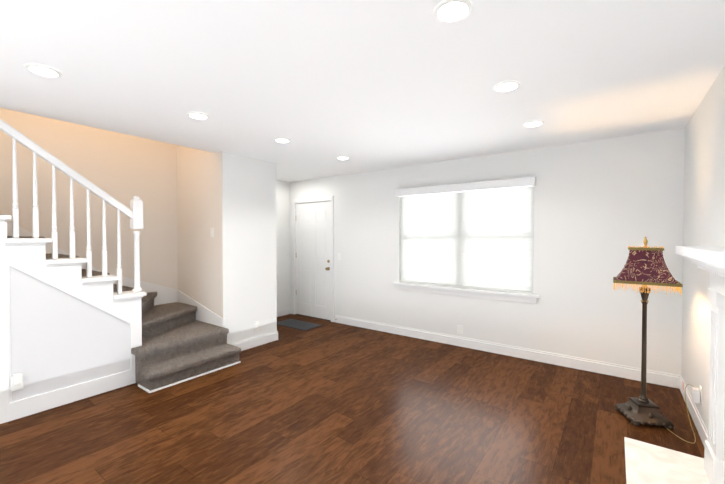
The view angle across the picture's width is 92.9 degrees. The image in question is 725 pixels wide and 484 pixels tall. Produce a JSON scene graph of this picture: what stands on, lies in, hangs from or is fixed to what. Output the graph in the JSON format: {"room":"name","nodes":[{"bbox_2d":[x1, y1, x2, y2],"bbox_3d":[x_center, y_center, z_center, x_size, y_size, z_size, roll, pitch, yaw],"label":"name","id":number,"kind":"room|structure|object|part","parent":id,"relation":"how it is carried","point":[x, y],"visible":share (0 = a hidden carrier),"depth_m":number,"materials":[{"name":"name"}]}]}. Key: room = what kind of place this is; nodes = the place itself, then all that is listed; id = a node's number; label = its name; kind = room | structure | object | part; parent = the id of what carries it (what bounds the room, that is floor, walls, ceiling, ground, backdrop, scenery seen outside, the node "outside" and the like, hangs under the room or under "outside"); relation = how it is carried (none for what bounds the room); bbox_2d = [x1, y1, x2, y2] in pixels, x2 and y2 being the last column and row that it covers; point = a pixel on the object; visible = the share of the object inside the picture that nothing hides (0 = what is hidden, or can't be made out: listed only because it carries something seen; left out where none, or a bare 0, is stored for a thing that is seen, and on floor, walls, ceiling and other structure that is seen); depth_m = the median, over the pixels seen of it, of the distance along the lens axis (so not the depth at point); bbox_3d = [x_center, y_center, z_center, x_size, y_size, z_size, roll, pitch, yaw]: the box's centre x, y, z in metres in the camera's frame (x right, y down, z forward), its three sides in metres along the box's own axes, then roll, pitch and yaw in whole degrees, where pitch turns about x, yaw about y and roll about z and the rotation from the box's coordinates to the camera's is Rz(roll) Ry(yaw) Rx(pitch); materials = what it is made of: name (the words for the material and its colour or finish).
{"room":"living room","nodes":[
{"label":"living room","id":0,"kind":"room"},
{"bbox_2d":[0,108,289,309],"bbox_3d":[-3.677,-0.323,3.316,0.150,3.400,7.710,1,1,36],"label":"wall","id":1,"kind":"structure","parent":0,"point":[123,169],"depth_m":4.10,"materials":[{"name":"beige paint"}]},
{"bbox_2d":[7,220,176,305],"bbox_3d":[-3.490,-0.108,3.437,0.012,2.565,3.220,1,1,36],"label":"trim","id":2,"kind":"structure","parent":1,"relation":"attached to","point":[165,295],"depth_m":4.39,"materials":[{"name":"white wood"}]},
{"bbox_2d":[277,307,290,316],"bbox_3d":[-1.697,1.276,5.906,0.014,0.125,1.230,1,1,36],"label":"baseboard","id":3,"kind":"structure","parent":1,"relation":"attached to","point":[284,311],"depth_m":6.26,"materials":[{"name":"white"}]},
{"bbox_2d":[177,145,213,153],"bbox_3d":[-3.316,-1.523,1.937,0.140,0.959,5.640,1,1,36],"label":"wall","id":4,"kind":"structure","parent":0,"point":[177,145],"depth_m":4.44,"materials":[{"name":"beige paint"}]},
{"bbox_2d":[177,146,276,343],"bbox_3d":[-1.866,-0.344,4.741,1.090,3.400,0.810,1,1,36],"label":"wall","id":5,"kind":"structure","parent":0,"point":[228,271],"depth_m":4.39,"materials":[{"name":"white paint"}]},
{"bbox_2d":[177,290,225,326],"bbox_3d":[-2.086,0.960,4.422,1.074,0.601,0.036,1,1,36],"label":"trim","id":6,"kind":"structure","parent":5,"relation":"attached to","point":[203,314],"depth_m":4.36,"materials":[{"name":"white"}]},
{"bbox_2d":[210,228,213,236],"bbox_3d":[-1.844,-0.116,4.218,0.070,0.115,0.013,1,1,36],"label":"light switch","id":7,"kind":"object","parent":5,"relation":"attached to","point":[212,231],"visible":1,"depth_m":4.21,"materials":[{"name":"white plastic"}]},
{"bbox_2d":[231,331,277,350],"bbox_3d":[-1.417,1.298,4.443,0.014,0.125,0.780,1,1,36],"label":"baseboard","id":8,"kind":"structure","parent":5,"relation":"attached to","point":[273,336],"depth_m":4.49,"materials":[{"name":"white"}]},
{"bbox_2d":[254,321,258,331],"bbox_3d":[-1.373,1.101,4.486,0.030,0.132,0.070,1,1,36],"label":"outlet","id":9,"kind":"object","parent":5,"relation":"attached to","point":[256,325],"visible":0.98,"depth_m":4.47,"materials":[{"name":"white plastic"}]},
{"bbox_2d":[0,314,704,483],"bbox_3d":[-1.405,1.450,1.772,5.670,0.100,7.860,1,1,36],"label":"floor","id":10,"kind":"structure","parent":0,"point":[328,402],"depth_m":2.62,"materials":[{"name":"laminate"}]},
{"bbox_2d":[0,118,240,423],"bbox_3d":[-3.582,0.176,2.083,1.463,2.437,5.514,1,1,36],"label":"staircase","id":11,"kind":"structure","parent":10,"relation":"on","point":[71,330],"depth_m":3.01,"materials":[{"name":"white wood"}]},
{"bbox_2d":[11,373,22,391],"bbox_3d":[-2.691,1.093,2.686,0.030,0.132,0.070,1,1,36],"label":"outlet","id":12,"kind":"object","parent":11,"relation":"attached to","point":[17,381],"visible":1,"depth_m":2.68,"materials":[{"name":"white plastic"}]},
{"bbox_3d":[-2.591,-0.181,2.982,0.240,1.713,1.211,1,1,36],"label":"balustrade","id":13,"kind":"part","parent":11,"relation":"part of","materials":[{"name":"white wood"}]},
{"bbox_2d":[277,319,321,330],"bbox_3d":[-1.062,1.338,5.609,0.750,0.010,0.400,1,1,36],"label":"doormat","id":14,"kind":"object","parent":10,"relation":"on","point":[298,324],"visible":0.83,"depth_m":5.57,"materials":[{"name":"grey fabric"}]},
{"bbox_2d":[296,314,330,320],"bbox_3d":[-0.856,1.331,6.112,0.860,0.011,0.085,1,1,36],"label":"threshold","id":15,"kind":"object","parent":10,"relation":"on","point":[313,317],"visible":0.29,"depth_m":6.06,"materials":[{"name":"grey"}]},
{"bbox_2d":[613,236,699,442],"bbox_3d":[2.229,0.672,2.634,0.512,1.430,0.410,1,1,36],"label":"lamp","id":16,"kind":"object","parent":10,"relation":"on","point":[645,267],"visible":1,"depth_m":2.63,"materials":[{"name":"brown metal"}]},
{"bbox_3d":[2.201,0.182,2.683,0.380,0.262,0.266,1,1,36],"label":"lamp shade","id":17,"kind":"part","parent":16,"relation":"part of","materials":[{"name":"purple"}]},
{"bbox_3d":[2.201,0.181,2.683,0.400,0.276,0.284,1,1,36],"label":"shade trim","id":18,"kind":"part","parent":16,"relation":"part of","materials":[{"name":"brown"}]},
{"bbox_3d":[2.318,1.219,2.511,0.214,0.331,0.304,1,1,36],"label":"cord","id":19,"kind":"part","parent":16,"relation":"part of","materials":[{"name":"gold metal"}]},
{"bbox_2d":[624,246,724,483],"bbox_3d":[1.438,0.721,1.484,0.448,1.365,2.150,1,1,36],"label":"fireplace","id":20,"kind":"object","parent":10,"relation":"on","point":[646,463],"visible":1,"depth_m":1.97,"materials":[{"name":"white"}]},
{"bbox_2d":[0,0,724,181],"bbox_3d":[-1.405,-1.115,1.735,5.370,0.150,7.560,1,1,36],"label":"ceiling","id":21,"kind":"structure","parent":0,"point":[362,85],"depth_m":2.12,"materials":[{"name":"white paint"}]},
{"bbox_2d":[25,64,61,77],"bbox_3d":[-1.941,-1.040,2.096,0.166,0.010,0.166,1,1,36],"label":"recessed light","id":22,"kind":"object","parent":21,"relation":"in","point":[42,70],"visible":0.98,"depth_m":2.08,"materials":[{"name":"white plastic"}]},
{"bbox_2d":[187,112,208,118],"bbox_3d":[-1.371,-1.052,2.875,0.166,0.010,0.166,1,1,36],"label":"recessed light","id":23,"kind":"object","parent":21,"relation":"in","point":[197,115],"visible":0.94,"depth_m":2.85,"materials":[{"name":"white plastic"}]},
{"bbox_2d":[274,138,289,142],"bbox_3d":[-0.839,-1.062,3.601,0.166,0.010,0.166,1,1,36],"label":"recessed light","id":24,"kind":"object","parent":21,"relation":"in","point":[283,140],"visible":1,"depth_m":3.59,"materials":[{"name":"white plastic"}]},
{"bbox_2d":[337,156,348,159],"bbox_3d":[-0.249,-1.074,4.408,0.166,0.010,0.166,1,1,36],"label":"recessed light","id":25,"kind":"object","parent":21,"relation":"in","point":[343,157],"visible":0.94,"depth_m":4.37,"materials":[{"name":"white plastic"}]},
{"bbox_2d":[434,0,471,22],"bbox_3d":[0.403,-1.032,1.540,0.166,0.010,0.166,1,1,36],"label":"recessed light","id":26,"kind":"object","parent":21,"relation":"in","point":[448,11],"visible":1,"depth_m":1.53,"materials":[{"name":"white plastic"}]},
{"bbox_2d":[494,80,519,91],"bbox_3d":[0.970,-1.043,2.315,0.166,0.010,0.166,1,1,36],"label":"recessed light","id":27,"kind":"object","parent":21,"relation":"in","point":[507,86],"visible":1,"depth_m":2.30,"materials":[{"name":"white plastic"}]},
{"bbox_2d":[523,120,543,126],"bbox_3d":[1.531,-1.054,3.081,0.166,0.010,0.166,1,1,36],"label":"recessed light","id":28,"kind":"object","parent":21,"relation":"in","point":[534,123],"visible":1,"depth_m":3.06,"materials":[{"name":"white plastic"}]},
{"bbox_2d":[290,128,684,374],"bbox_3d":[0.871,0.134,4.864,5.670,2.440,0.150,1,1,36],"label":"wall","id":29,"kind":"structure","parent":0,"point":[601,206],"depth_m":3.80,"materials":[{"name":"white paint"}]},
{"bbox_2d":[292,196,333,321],"bbox_3d":[-0.845,0.280,6.111,1.000,2.112,0.168,1,1,36],"label":"door frame","id":30,"kind":"structure","parent":29,"relation":"attached to","point":[313,200],"depth_m":6.08,"materials":[{"name":"white wood"}]},
{"bbox_2d":[296,201,330,319],"bbox_3d":[-0.859,0.315,6.092,0.860,2.018,0.040,1,1,36],"label":"door","id":31,"kind":"structure","parent":29,"relation":"in","point":[313,275],"depth_m":6.07,"materials":[{"name":"white wood"}]},
{"bbox_2d":[395,176,535,196],"bbox_3d":[1.227,-0.697,4.449,1.830,0.105,0.080,1,1,36],"label":"window valance","id":32,"kind":"object","parent":29,"relation":"attached to","point":[487,185],"visible":1,"depth_m":4.32,"materials":[{"name":"white wood"}]},
{"bbox_2d":[393,282,539,303],"bbox_3d":[1.259,0.647,4.513,1.920,0.101,0.120,1,1,36],"label":"trim","id":33,"kind":"structure","parent":29,"relation":"attached to","point":[506,296],"depth_m":4.38,"materials":[{"name":"white wood"}]},
{"bbox_2d":[335,315,674,387],"bbox_3d":[1.264,1.297,4.492,4.275,0.125,0.014,1,1,36],"label":"baseboard","id":34,"kind":"structure","parent":29,"relation":"attached to","point":[652,377],"depth_m":4.02,"materials":[{"name":"white"}]},
{"bbox_2d":[681,66,724,429],"bbox_3d":[0.777,0.205,0.063,0.150,2.440,7.710,1,1,36],"label":"wall","id":35,"kind":"structure","parent":0,"point":[704,188],"depth_m":2.52,"materials":[{"name":"white paint"}]},
{"bbox_2d":[675,375,707,446],"bbox_3d":[2.580,1.324,2.682,0.014,0.125,1.300,1,1,36],"label":"baseboard","id":36,"kind":"structure","parent":35,"relation":"attached to","point":[701,428],"depth_m":2.66,"materials":[{"name":"white"}]},
{"bbox_2d":[699,385,701,404],"bbox_3d":[2.454,1.109,2.499,0.005,0.115,0.070,1,1,36],"label":"electrical outlet","id":37,"kind":"object","parent":35,"relation":"attached to","point":[700,388],"visible":0.85,"depth_m":2.49,"materials":[{"name":"white plastic"}]},
{"bbox_3d":[1.310,-0.062,4.571,1.780,1.320,0.050,1,1,36],"label":"window","id":38,"kind":"structure","parent":0,"visible":0},
{"bbox_2d":[400,186,533,293],"bbox_3d":[1.274,-0.062,4.523,1.776,1.314,0.056,1,1,36],"label":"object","id":39,"kind":"structure","parent":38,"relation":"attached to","point":[494,247],"depth_m":4.43,"materials":[{"name":"white glass"}]}
]}

